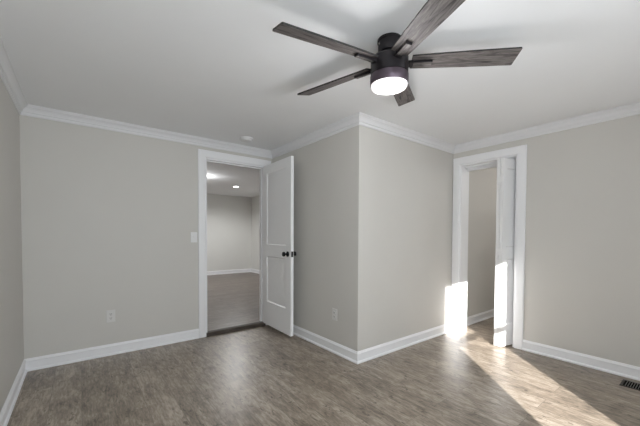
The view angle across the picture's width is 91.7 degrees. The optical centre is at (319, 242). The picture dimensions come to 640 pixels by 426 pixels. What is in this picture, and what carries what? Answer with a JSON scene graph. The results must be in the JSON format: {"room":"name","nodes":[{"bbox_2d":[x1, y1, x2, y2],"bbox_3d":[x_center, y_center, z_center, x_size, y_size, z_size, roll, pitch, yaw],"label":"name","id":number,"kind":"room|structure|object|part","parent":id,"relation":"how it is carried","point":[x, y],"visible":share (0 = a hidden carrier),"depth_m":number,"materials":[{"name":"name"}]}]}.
{"room":"empty bedroom","nodes":[
{"label":"empty bedroom","id":0,"kind":"room"},
{"bbox_2d":[0,77,23,411],"bbox_3d":[-1.267,0.020,0.913,0.120,2.240,4.433,-1,2,-38],"label":"wall","id":1,"kind":"structure","parent":0,"point":[11,283],"depth_m":2.16,"materials":[{"name":"beige paint"}]},
{"bbox_2d":[0,359,26,425],"bbox_3d":[-1.215,1.086,0.983,0.024,0.106,4.193,-1,2,-38],"label":"baseboard","id":2,"kind":"structure","parent":1,"relation":"attached to","point":[9,404],"depth_m":2.12,"materials":[{"name":"white paint"}]},
{"bbox_2d":[0,36,27,114],"bbox_3d":[-1.192,-1.058,0.941,0.058,0.083,4.193,-1,2,-38],"label":"trim","id":3,"kind":"structure","parent":1,"relation":"attached to","point":[8,76],"depth_m":2.09,"materials":[{"name":"white paint"}]},
{"bbox_2d":[19,115,272,358],"bbox_3d":[-1.551,-0.043,3.419,2.499,2.240,0.120,-1,2,-38],"label":"wall","id":4,"kind":"structure","parent":0,"point":[109,218],"depth_m":2.95,"materials":[{"name":"beige paint"}]},
{"bbox_2d":[106,310,114,322],"bbox_3d":[-2.017,0.708,2.997,0.072,0.117,0.010,-1,2,-38],"label":"outlet","id":5,"kind":"object","parent":4,"relation":"attached to","point":[110,314],"visible":1,"depth_m":2.99,"materials":[{"name":"white plastic"}]},
{"bbox_2d":[25,329,198,371],"bbox_3d":[-1.932,1.031,3.063,1.436,0.106,0.024,-1,2,-38],"label":"baseboard","id":6,"kind":"structure","parent":4,"relation":"attached to","point":[41,362],"depth_m":2.98,"materials":[{"name":"white paint"}]},
{"bbox_2d":[21,104,271,158],"bbox_3d":[-1.539,-1.118,3.285,2.379,0.083,0.058,-1,2,-38],"label":"trim","id":7,"kind":"structure","parent":4,"relation":"attached to","point":[29,110],"depth_m":3.06,"materials":[{"name":"white paint"}]},
{"bbox_2d":[191,232,196,241],"bbox_3d":[-1.398,-0.060,3.451,0.070,0.115,0.016,-1,2,-38],"label":"light switch","id":8,"kind":"object","parent":4,"relation":"attached to","point":[193,234],"visible":1,"depth_m":3.45,"materials":[{"name":"white plastic"}]},
{"bbox_2d":[198,149,270,337],"bbox_3d":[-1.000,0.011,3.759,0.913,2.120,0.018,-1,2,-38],"label":"trim","id":9,"kind":"structure","parent":4,"relation":"attached to","point":[202,154],"depth_m":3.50,"materials":[{"name":"white paint"}]},
{"bbox_2d":[206,321,265,336],"bbox_3d":[-1.019,1.051,3.803,0.747,0.043,0.080,-1,2,-38],"label":"trim","id":10,"kind":"structure","parent":4,"relation":"attached to","point":[256,324],"depth_m":3.77,"materials":[{"name":"brown wood"}]},
{"bbox_2d":[262,156,295,336],"bbox_3d":[-0.515,0.036,3.705,0.173,1.984,0.715,-1,2,-36],"label":"door","id":11,"kind":"structure","parent":4,"relation":"in","point":[279,253],"depth_m":3.64,"materials":[{"name":"white paint"}]},
{"bbox_2d":[207,194,250,270],"bbox_3d":[-4.232,-0.195,7.862,5.570,2.500,0.120,-1,2,-38],"label":"wall","id":12,"kind":"structure","parent":0,"point":[228,217],"depth_m":9.01,"materials":[{"name":"beige paint"}]},
{"bbox_2d":[207,269,250,274],"bbox_3d":[-4.192,0.868,7.832,5.330,0.106,0.024,-1,2,-38],"label":"baseboard","id":13,"kind":"structure","parent":12,"relation":"attached to","point":[236,270],"depth_m":9.01,"materials":[{"name":"white paint"}]},
{"bbox_2d":[207,162,258,196],"bbox_3d":[-2.648,-1.337,5.794,5.330,0.100,5.037,-1,2,-38],"label":"ceiling","id":14,"kind":"structure","parent":0,"point":[221,178],"depth_m":6.50,"materials":[{"name":"white paint"}]},
{"bbox_2d":[251,196,258,269],"bbox_3d":[-0.499,-0.169,7.491,0.120,2.500,5.037,-1,2,-38],"label":"wall","id":15,"kind":"structure","parent":0,"point":[254,200],"depth_m":9.24,"materials":[{"name":"beige paint"}]},
{"bbox_2d":[251,268,258,273],"bbox_3d":[-0.560,0.894,7.473,0.024,0.106,5.037,-1,2,-38],"label":"baseboard","id":16,"kind":"structure","parent":15,"relation":"attached to","point":[252,270],"depth_m":9.24,"materials":[{"name":"white paint"}]},
{"bbox_2d":[273,129,349,347],"bbox_3d":[-0.126,-0.039,3.521,0.120,2.240,1.462,-1,2,-38],"label":"wall","id":17,"kind":"structure","parent":0,"point":[321,167],"depth_m":3.22,"materials":[{"name":"beige paint"}]},
{"bbox_2d":[271,112,358,158],"bbox_3d":[-0.137,-1.113,3.370,0.058,0.083,1.640,-1,2,-38],"label":"trim","id":18,"kind":"structure","parent":17,"relation":"attached to","point":[351,121],"depth_m":3.20,"materials":[{"name":"white paint"}]},
{"bbox_2d":[293,325,357,363],"bbox_3d":[-0.144,1.030,3.446,0.024,0.106,1.606,-1,2,-38],"label":"baseboard","id":19,"kind":"structure","parent":17,"relation":"attached to","point":[340,350],"depth_m":3.17,"materials":[{"name":"white paint"}]},
{"bbox_2d":[332,308,336,320],"bbox_3d":[0.144,0.712,3.081,0.010,0.117,0.072,-1,2,-38],"label":"outlet","id":20,"kind":"object","parent":17,"relation":"attached to","point":[334,311],"visible":1,"depth_m":3.08,"materials":[{"name":"white plastic"}]},
{"bbox_2d":[0,0,639,150],"bbox_3d":[1.311,-1.217,2.873,6.624,0.160,4.433,-1,2,-38],"label":"ceiling","id":21,"kind":"structure","parent":0,"point":[218,70],"depth_m":1.95,"materials":[{"name":"white paint"}]},
{"bbox_2d":[240,136,252,142],"bbox_3d":[-0.819,-1.145,3.460,0.148,0.032,0.148,-1,2,-38],"label":"smoke detector","id":22,"kind":"object","parent":21,"relation":"attached to","point":[246,139],"visible":1,"depth_m":3.42,"materials":[{"name":"white plastic"}]},
{"bbox_2d":[272,0,521,105],"bbox_3d":[0.349,-0.978,1.714,1.278,0.268,1.291,-1,2,-38],"label":"ceiling fan","id":23,"kind":"object","parent":21,"relation":"hanging from","point":[389,73],"visible":1,"depth_m":1.63,"materials":[{"name":"wood"}]},
{"bbox_3d":[0.045,-0.973,1.519,0.550,0.009,0.122,-3,19,-30],"label":"blade","id":24,"kind":"part","parent":23,"relation":"part of","materials":[{"name":"brown wood"}]},
{"bbox_3d":[0.089,-1.013,1.977,0.550,0.009,0.122,4,20,41],"label":"blade","id":25,"kind":"part","parent":23,"relation":"part of","materials":[{"name":"brown wood"}]},
{"bbox_3d":[0.384,-0.873,1.728,0.197,0.052,0.197,-4,6,-38],"label":"lamp shade","id":26,"kind":"part","parent":23,"relation":"part of","materials":[{"name":"white glass"}]},
{"bbox_3d":[0.540,-1.025,2.077,0.122,0.009,0.550,-13,-1,24],"label":"blade","id":27,"kind":"part","parent":23,"relation":"part of","materials":[{"name":"brown wood"}]},
{"bbox_3d":[0.469,-0.960,1.335,0.122,0.009,0.550,12,2,-13],"label":"blade","id":28,"kind":"part","parent":23,"relation":"part of","materials":[{"name":"brown wood"}]},
{"bbox_3d":[0.774,-0.992,1.680,0.550,0.009,0.122,0,-9,5],"label":"blade","id":29,"kind":"part","parent":23,"relation":"part of","materials":[{"name":"brown wood"}]},
{"bbox_2d":[7,272,639,425],"bbox_3d":[-0.516,1.083,4.709,7.320,0.135,9.470,-1,2,-38],"label":"floor","id":30,"kind":"structure","parent":0,"point":[263,375],"depth_m":2.41,"materials":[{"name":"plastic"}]},
{"bbox_2d":[619,379,639,390],"bbox_3d":[2.503,1.119,2.367,0.148,0.005,0.304,-1,2,-38],"label":"floor vent","id":31,"kind":"object","parent":30,"relation":"in","point":[629,384],"visible":1,"depth_m":2.44,"materials":[{"name":"brown metal"}]},
{"bbox_2d":[349,125,496,351],"bbox_3d":[1.895,-0.044,4.084,4.005,2.240,0.120,-1,2,-38],"label":"wall","id":32,"kind":"structure","parent":0,"point":[401,210],"depth_m":3.24,"materials":[{"name":"beige paint"}]},
{"bbox_2d":[357,323,451,364],"bbox_3d":[0.964,1.038,3.303,1.601,0.106,0.024,-1,2,-38],"label":"baseboard","id":33,"kind":"structure","parent":32,"relation":"attached to","point":[374,352],"depth_m":3.20,"materials":[{"name":"white paint"}]},
{"bbox_2d":[359,112,455,153],"bbox_3d":[0.979,-1.105,3.233,1.655,0.083,0.058,-1,2,-38],"label":"trim","id":34,"kind":"structure","parent":32,"relation":"attached to","point":[365,120],"depth_m":3.12,"materials":[{"name":"white paint"}]},
{"bbox_2d":[451,114,639,366],"bbox_3d":[2.517,-0.008,2.764,0.180,2.240,2.731,-1,2,-38],"label":"wall","id":35,"kind":"structure","parent":0,"point":[582,276],"depth_m":2.79,"materials":[{"name":"beige paint"}]},
{"bbox_2d":[451,144,526,349],"bbox_3d":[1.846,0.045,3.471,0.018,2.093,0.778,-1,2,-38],"label":"trim","id":36,"kind":"structure","parent":35,"relation":"attached to","point":[520,151],"depth_m":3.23,"materials":[{"name":"white paint"}]},
{"bbox_2d":[465,158,515,168],"bbox_3d":[1.929,-0.895,3.509,0.030,0.020,0.582,-1,2,-38],"label":"trim","id":37,"kind":"structure","parent":35,"relation":"attached to","point":[495,162],"depth_m":3.57,"materials":[{"name":"white paint"}]},
{"bbox_2d":[494,158,515,346],"bbox_3d":[1.994,0.106,3.303,0.292,1.956,0.073,0,2,-25],"label":"door","id":38,"kind":"structure","parent":35,"relation":"in","point":[506,168],"depth_m":3.25,"materials":[{"name":"white paint"}]},
{"bbox_2d":[454,102,639,153],"bbox_3d":[2.391,-1.086,2.712,0.058,0.083,2.611,-1,2,-38],"label":"trim","id":39,"kind":"structure","parent":35,"relation":"attached to","point":[632,109],"depth_m":2.93,"materials":[{"name":"white paint"}]},
{"bbox_2d":[522,339,639,380],"bbox_3d":[2.635,1.067,2.465,0.024,0.106,1.825,-1,2,-38],"label":"baseboard","id":40,"kind":"structure","parent":35,"relation":"attached to","point":[609,366],"depth_m":2.79,"materials":[{"name":"white paint"}]},
{"bbox_3d":[4.239,-0.041,4.424,0.120,2.240,2.451,-1,2,-38],"label":"wall","id":41,"kind":"structure","parent":0,"visible":0},
{"bbox_2d":[467,309,493,325],"bbox_3d":[2.636,1.014,4.597,2.228,0.106,0.024,-1,2,-38],"label":"baseboard","id":42,"kind":"structure","parent":41,"relation":"attached to","point":[473,319],"depth_m":4.25,"materials":[{"name":"white paint"}]}
]}

